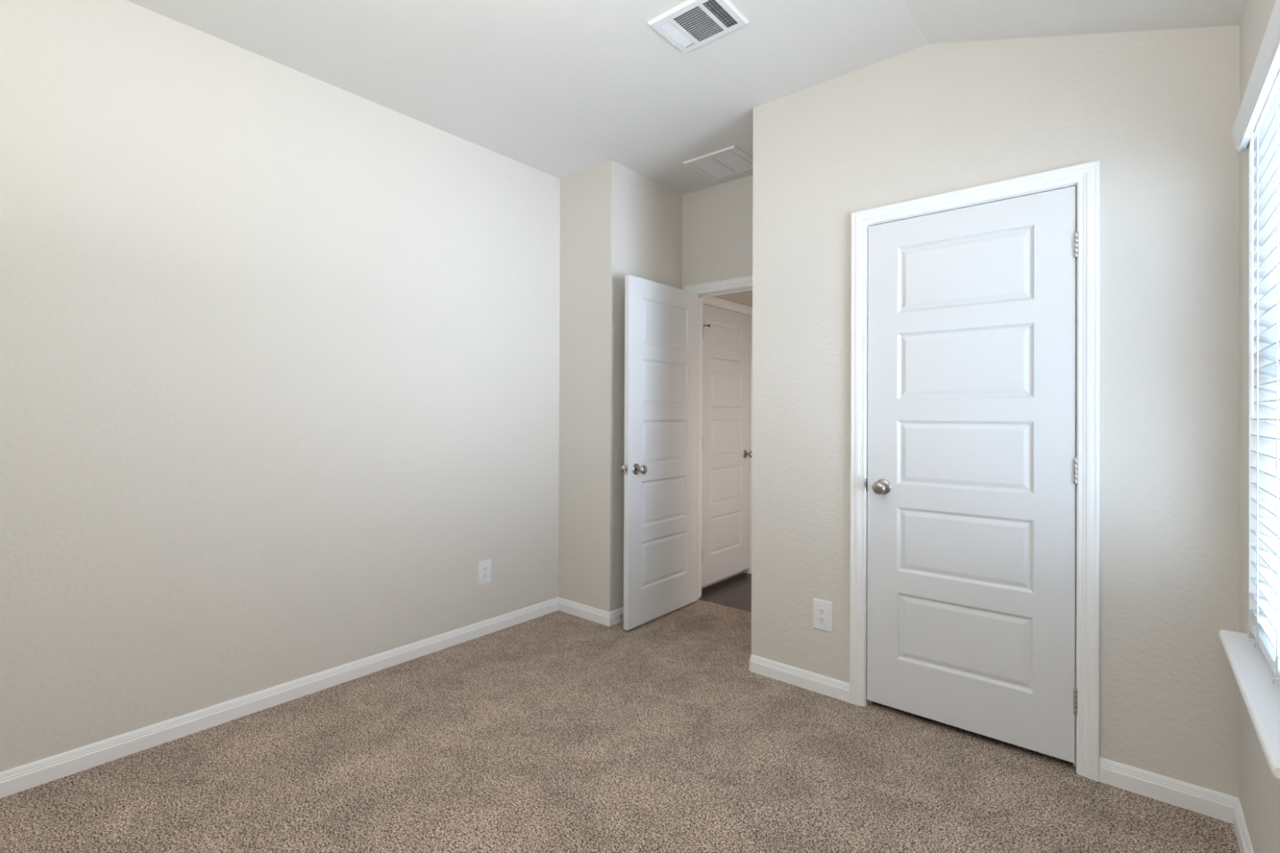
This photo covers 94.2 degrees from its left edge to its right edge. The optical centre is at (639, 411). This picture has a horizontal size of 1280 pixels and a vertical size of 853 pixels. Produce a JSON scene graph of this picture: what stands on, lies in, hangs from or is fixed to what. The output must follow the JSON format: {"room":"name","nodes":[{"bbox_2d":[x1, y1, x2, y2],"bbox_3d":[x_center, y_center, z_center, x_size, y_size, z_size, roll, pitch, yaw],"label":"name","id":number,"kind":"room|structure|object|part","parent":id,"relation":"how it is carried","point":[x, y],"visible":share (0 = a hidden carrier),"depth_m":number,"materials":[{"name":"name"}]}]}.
{"room":"empty bedroom","nodes":[
{"label":"empty bedroom","id":0,"kind":"room"},
{"bbox_2d":[0,0,559,772],"bbox_3d":[-1.627,-0.122,2.548,0.120,2.743,3.334,0,0,40],"label":"wall","id":1,"kind":"structure","parent":0,"point":[279,343],"depth_m":2.43,"materials":[{"name":"white paint"}]},
{"bbox_2d":[0,597,558,798],"bbox_3d":[-1.581,1.210,2.500,0.014,0.078,3.334,0,0,40],"label":"baseboard","id":2,"kind":"structure","parent":1,"relation":"attached to","point":[12,781],"depth_m":2.42,"materials":[{"name":"white paint"}]},
{"bbox_2d":[477,559,491,585],"bbox_3d":[-0.875,0.905,3.353,0.009,0.133,0.087,0,0,40],"label":"wall outlet","id":3,"kind":"object","parent":1,"relation":"attached to","point":[484,567],"visible":1,"depth_m":3.35,"materials":[{"name":"white plastic"}]},
{"bbox_2d":[482,573,487,578],"bbox_3d":[-0.873,0.924,3.351,0.002,0.028,0.034,0,0,40],"label":"receptacle","id":4,"kind":"object","parent":3,"relation":"attached to","point":[484,575],"depth_m":3.35,"materials":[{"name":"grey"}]},
{"bbox_2d":[482,565,487,571],"bbox_3d":[-0.872,0.885,3.351,0.002,0.028,0.034,0,0,40],"label":"receptacle","id":5,"kind":"object","parent":3,"relation":"attached to","point":[484,567],"depth_m":3.35,"materials":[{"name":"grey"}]},
{"bbox_2d":[0,572,1239,852],"bbox_3d":[0.143,1.305,2.163,3.336,0.100,5.223,0,0,40],"label":"floor","id":6,"kind":"structure","parent":0,"point":[557,731],"depth_m":2.05,"materials":[{"name":"carpet"}]},
{"bbox_2d":[558,160,682,612],"bbox_3d":[-0.130,-0.111,4.001,0.563,2.743,0.816,0,0,40],"label":"wall","id":7,"kind":"structure","parent":0,"point":[616,221],"depth_m":3.63,"materials":[{"name":"white paint"}]},
{"bbox_2d":[558,597,623,626],"bbox_3d":[-0.121,1.221,3.909,0.457,0.078,0.727,0,0,40],"label":"baseboard","id":8,"kind":"structure","parent":7,"relation":"attached to","point":[597,615],"depth_m":3.58,"materials":[{"name":"white paint"}]},
{"bbox_2d":[126,0,1246,194],"bbox_3d":[-0.157,-1.369,1.799,3.336,0.443,4.250,0,0,40],"label":"ceiling","id":9,"kind":"structure","parent":0,"point":[560,89],"depth_m":2.45,"materials":[{"name":"white paint"}]},
{"bbox_2d":[647,0,748,53],"bbox_3d":[0.221,-1.474,2.266,0.302,0.025,0.240,0,0,40],"label":"ceiling vent","id":10,"kind":"object","parent":9,"relation":"in","point":[690,22],"visible":1,"depth_m":2.26,"materials":[{"name":"white metal"}]},
{"bbox_2d":[683,145,752,181],"bbox_3d":[0.501,-1.476,3.555,0.352,0.010,0.346,0,0,40],"label":"ceiling vent","id":11,"kind":"object","parent":9,"relation":"in","point":[731,161],"visible":0.95,"depth_m":3.53,"materials":[{"name":"white metal"}]},
{"bbox_3d":[0.444,-1.475,3.602,0.130,0.007,0.272,0,0,40],"label":"louvre panel","id":12,"kind":"part","parent":11,"relation":"part of","materials":[{"name":"white paint"}]},
{"bbox_3d":[0.557,-1.475,3.509,0.130,0.007,0.272,0,0,40],"label":"louvre panel","id":13,"kind":"part","parent":11,"relation":"part of","materials":[{"name":"white paint"}]},
{"bbox_2d":[681,174,752,290],"bbox_3d":[1.322,-0.095,3.255,2.623,2.768,0.100,0,0,40],"label":"wall","id":14,"kind":"structure","parent":0,"point":[717,241],"depth_m":3.88,"materials":[{"name":"white paint"}]},
{"bbox_2d":[620,274,698,631],"bbox_3d":[0.145,0.234,3.676,0.173,2.030,0.734,0,0,39],"label":"door","id":15,"kind":"structure","parent":14,"relation":"in","point":[660,468],"depth_m":3.62,"materials":[{"name":"white paint"}]},
{"bbox_3d":[-0.080,0.332,3.486,0.061,0.054,0.054,0,0,39],"label":"knob","id":16,"kind":"part","parent":15,"relation":"part of","materials":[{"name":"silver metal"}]},
{"bbox_3d":[-0.079,0.332,3.400,0.025,0.057,0.002,0,0,39],"label":"latch plate","id":17,"kind":"part","parent":15,"relation":"part of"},
{"bbox_3d":[0.007,0.332,3.416,0.061,0.054,0.054,0,0,39],"label":"knob","id":18,"kind":"part","parent":15,"relation":"part of","materials":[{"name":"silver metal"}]},
{"bbox_3d":[0.144,0.903,3.675,0.026,0.254,0.448,0,0,39],"label":"panel","id":19,"kind":"part","parent":15,"relation":"part of","materials":[{"name":"white paint"}]},
{"bbox_3d":[0.146,0.543,3.676,0.026,0.244,0.448,0,0,39],"label":"panel","id":20,"kind":"part","parent":15,"relation":"part of","materials":[{"name":"white paint"}]},
{"bbox_3d":[0.150,-0.532,3.680,0.026,0.252,0.448,0,0,39],"label":"panel","id":21,"kind":"part","parent":15,"relation":"part of","materials":[{"name":"white paint"}]},
{"bbox_3d":[0.148,-0.173,3.679,0.026,0.252,0.448,0,0,39],"label":"panel","id":22,"kind":"part","parent":15,"relation":"part of","materials":[{"name":"white paint"}]},
{"bbox_3d":[0.147,0.183,3.678,0.026,0.243,0.448,0,0,39],"label":"panel","id":23,"kind":"part","parent":15,"relation":"part of","materials":[{"name":"white paint"}]},
{"bbox_2d":[684,275,752,599],"bbox_3d":[0.670,0.208,3.784,0.870,2.110,0.118,0,0,40],"label":"door frame","id":24,"kind":"structure","parent":14,"relation":"attached to","point":[743,283],"depth_m":4.01,"materials":[{"name":"white paint"}]},
{"bbox_3d":[0.642,-0.817,3.750,0.870,0.060,0.018,0,0,40],"label":"head casing","id":25,"kind":"part","parent":24,"relation":"part of","materials":[{"name":"white paint"}]},
{"bbox_2d":[702,289,752,588],"bbox_3d":[0.583,-0.093,4.507,0.140,2.768,0.873,0,0,40],"label":"wall","id":26,"kind":"structure","parent":0,"point":[745,298],"depth_m":4.63,"materials":[{"name":"white paint"}]},
{"bbox_2d":[702,303,751,586],"bbox_3d":[0.643,0.240,4.499,0.173,2.016,0.696,0,0,40],"label":"door","id":27,"kind":"structure","parent":26,"relation":"in","point":[726,453],"depth_m":4.47,"materials":[{"name":"white paint"}]},
{"bbox_3d":[0.643,-0.165,4.498,0.026,0.250,0.411,0,0,40],"label":"panel","id":28,"kind":"part","parent":27,"relation":"part of","materials":[{"name":"white paint"}]},
{"bbox_3d":[0.642,0.189,4.497,0.026,0.241,0.411,0,0,40],"label":"panel","id":29,"kind":"part","parent":27,"relation":"part of","materials":[{"name":"white paint"}]},
{"bbox_3d":[0.640,0.547,4.496,0.026,0.242,0.411,0,0,40],"label":"panel","id":30,"kind":"part","parent":27,"relation":"part of","materials":[{"name":"white paint"}]},
{"bbox_3d":[0.639,0.905,4.495,0.026,0.252,0.411,0,0,40],"label":"panel","id":31,"kind":"part","parent":27,"relation":"part of","materials":[{"name":"white paint"}]},
{"bbox_3d":[0.645,-0.521,4.500,0.026,0.250,0.411,0,0,40],"label":"panel","id":32,"kind":"part","parent":27,"relation":"part of","materials":[{"name":"white paint"}]},
{"bbox_3d":[0.859,0.334,4.670,0.061,0.054,0.054,0,0,40],"label":"knob","id":33,"kind":"part","parent":27,"relation":"part of","materials":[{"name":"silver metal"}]},
{"bbox_2d":[701,296,752,594],"bbox_3d":[0.640,0.227,4.498,0.075,2.128,0.814,0,0,40],"label":"door frame","id":34,"kind":"structure","parent":26,"relation":"attached to","point":[714,301],"depth_m":4.75,"materials":[{"name":"white paint"}]},
{"bbox_3d":[0.421,0.225,4.190,0.018,2.128,0.060,0,0,40],"label":"casing","id":35,"kind":"part","parent":34,"relation":"part of","materials":[{"name":"white paint"}]},
{"bbox_3d":[0.667,-0.806,4.484,0.018,0.060,0.814,0,0,40],"label":"head casing","id":36,"kind":"part","parent":34,"relation":"part of","materials":[{"name":"white paint"}]},
{"bbox_3d":[0.903,0.229,4.770,0.018,2.128,0.060,0,0,40],"label":"casing","id":37,"kind":"part","parent":34,"relation":"part of","materials":[{"name":"white paint"}]},
{"bbox_2d":[751,25,1239,798],"bbox_3d":[1.423,-0.109,2.639,1.681,2.743,0.719,0,0,40],"label":"wall","id":38,"kind":"structure","parent":0,"point":[1158,109],"depth_m":2.02,"materials":[{"name":"white paint"}]},
{"bbox_2d":[749,654,849,702],"bbox_3d":[0.949,1.222,3.015,0.501,0.078,0.733,0,0,40],"label":"baseboard","id":39,"kind":"structure","parent":38,"relation":"attached to","point":[826,686],"depth_m":2.72,"materials":[{"name":"white paint"}]},
{"bbox_2d":[813,598,831,631],"bbox_3d":[0.816,0.912,2.664,0.087,0.133,0.009,0,0,40],"label":"wall outlet","id":40,"kind":"object","parent":38,"relation":"attached to","point":[822,610],"visible":1,"depth_m":2.66,"materials":[{"name":"white plastic"}]},
{"bbox_2d":[817,616,826,623],"bbox_3d":[0.814,0.931,2.662,0.034,0.028,0.002,0,0,40],"label":"receptacle","id":41,"kind":"object","parent":40,"relation":"attached to","point":[821,620],"depth_m":2.66,"materials":[{"name":"grey plastic"}]},
{"bbox_2d":[817,607,826,614],"bbox_3d":[0.814,0.892,2.662,0.034,0.028,0.002,0,0,40],"label":"receptacle","id":42,"kind":"object","parent":40,"relation":"attached to","point":[821,611],"depth_m":2.66,"materials":[{"name":"grey plastic"}]},
{"bbox_2d":[866,186,1078,763],"bbox_3d":[1.258,0.219,2.329,0.739,2.025,0.173,0,0,40],"label":"door","id":43,"kind":"structure","parent":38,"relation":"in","point":[972,479],"depth_m":2.28,"materials":[{"name":"white paint"}]},
{"bbox_3d":[0.998,0.316,2.473,0.054,0.054,0.061,0,0,40],"label":"knob","id":44,"kind":"part","parent":43,"relation":"part of","materials":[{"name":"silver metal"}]},
{"bbox_3d":[1.258,0.528,2.327,0.454,0.243,0.026,0,0,40],"label":"panel","id":45,"kind":"part","parent":43,"relation":"part of","materials":[{"name":"white paint"}]},
{"bbox_3d":[1.257,0.887,2.326,0.454,0.253,0.026,0,0,40],"label":"panel","id":46,"kind":"part","parent":43,"relation":"part of","materials":[{"name":"white paint"}]},
{"bbox_3d":[1.261,-0.187,2.329,0.454,0.251,0.026,0,0,40],"label":"panel","id":47,"kind":"part","parent":43,"relation":"part of","materials":[{"name":"white paint"}]},
{"bbox_3d":[1.260,0.168,2.328,0.454,0.242,0.026,0,0,40],"label":"panel","id":48,"kind":"part","parent":43,"relation":"part of","materials":[{"name":"white paint"}]},
{"bbox_3d":[1.263,-0.545,2.331,0.454,0.251,0.026,0,0,40],"label":"panel","id":49,"kind":"part","parent":43,"relation":"part of","materials":[{"name":"white paint"}]},
{"bbox_2d":[849,160,1100,782],"bbox_3d":[1.280,0.200,2.352,0.855,2.122,0.132,0,0,40],"label":"door frame","id":50,"kind":"structure","parent":38,"relation":"attached to","point":[1086,177],"depth_m":2.07,"materials":[{"name":"white paint"}]},
{"bbox_3d":[0.938,0.199,2.562,0.060,2.122,0.018,0,0,40],"label":"casing","id":51,"kind":"part","parent":50,"relation":"part of","materials":[{"name":"white paint"}]},
{"bbox_3d":[0.973,0.316,2.554,0.005,0.057,0.044,0,0,40],"label":"strike plate","id":52,"kind":"part","parent":50,"relation":"part of","materials":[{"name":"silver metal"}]},
{"bbox_3d":[1.247,-0.832,2.312,0.855,0.060,0.018,0,0,40],"label":"head casing","id":53,"kind":"part","parent":50,"relation":"part of","materials":[{"name":"white paint"}]},
{"bbox_3d":[1.548,0.200,2.054,0.060,2.122,0.018,0,0,40],"label":"casing","id":54,"kind":"part","parent":50,"relation":"part of","materials":[{"name":"white paint"}]},
{"bbox_2d":[1239,0,1279,852],"bbox_3d":[1.094,0.029,0.813,0.150,2.450,4.150,0,0,40],"label":"wall","id":55,"kind":"structure","parent":0,"point":[1259,789],"depth_m":1.67,"materials":[{"name":"white paint"}]},
{"bbox_2d":[1098,757,1253,852],"bbox_3d":[0.639,1.213,0.650,0.339,0.078,3.329,0,0,40],"label":"baseboard","id":56,"kind":"structure","parent":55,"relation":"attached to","point":[1211,803],"depth_m":1.90,"materials":[{"name":"white paint"}]},
{"bbox_2d":[1218,629,1279,780],"bbox_3d":[1.466,0.646,1.357,0.143,0.026,0.881,0,0,40],"label":"window sill","id":57,"kind":"structure","parent":55,"relation":"attached to","point":[1251,668],"depth_m":1.36,"materials":[{"name":"white paint"}]},
{"bbox_2d":[1232,0,1279,684],"bbox_3d":[1.471,-0.101,1.364,0.085,1.452,0.851,0,0,40],"label":"window blind","id":58,"kind":"object","parent":55,"relation":"attached to","point":[1257,121],"visible":1,"depth_m":1.51,"materials":[{"name":"white plastic"}]},
{"bbox_3d":[1.482,-0.777,1.355,0.051,0.046,0.774,0,0,40],"label":"head rail","id":59,"kind":"part","parent":58,"relation":"part of","materials":[{"name":"white"}]},
{"bbox_3d":[1.476,0.609,1.349,0.050,0.031,0.774,0,0,40],"label":"rail","id":60,"kind":"part","parent":58,"relation":"part of","materials":[{"name":"white"}]},
{"bbox_3d":[1.631,-0.068,1.534,0.056,1.370,0.003,0,0,40],"label":"ladder cord","id":61,"kind":"part","parent":58,"relation":"part of","materials":[{"name":"white fabric"}]},
{"bbox_3d":[1.454,-0.069,1.321,0.056,1.370,0.003,0,0,40],"label":"ladder cord","id":62,"kind":"part","parent":58,"relation":"part of","materials":[{"name":"white fabric"}]}
]}

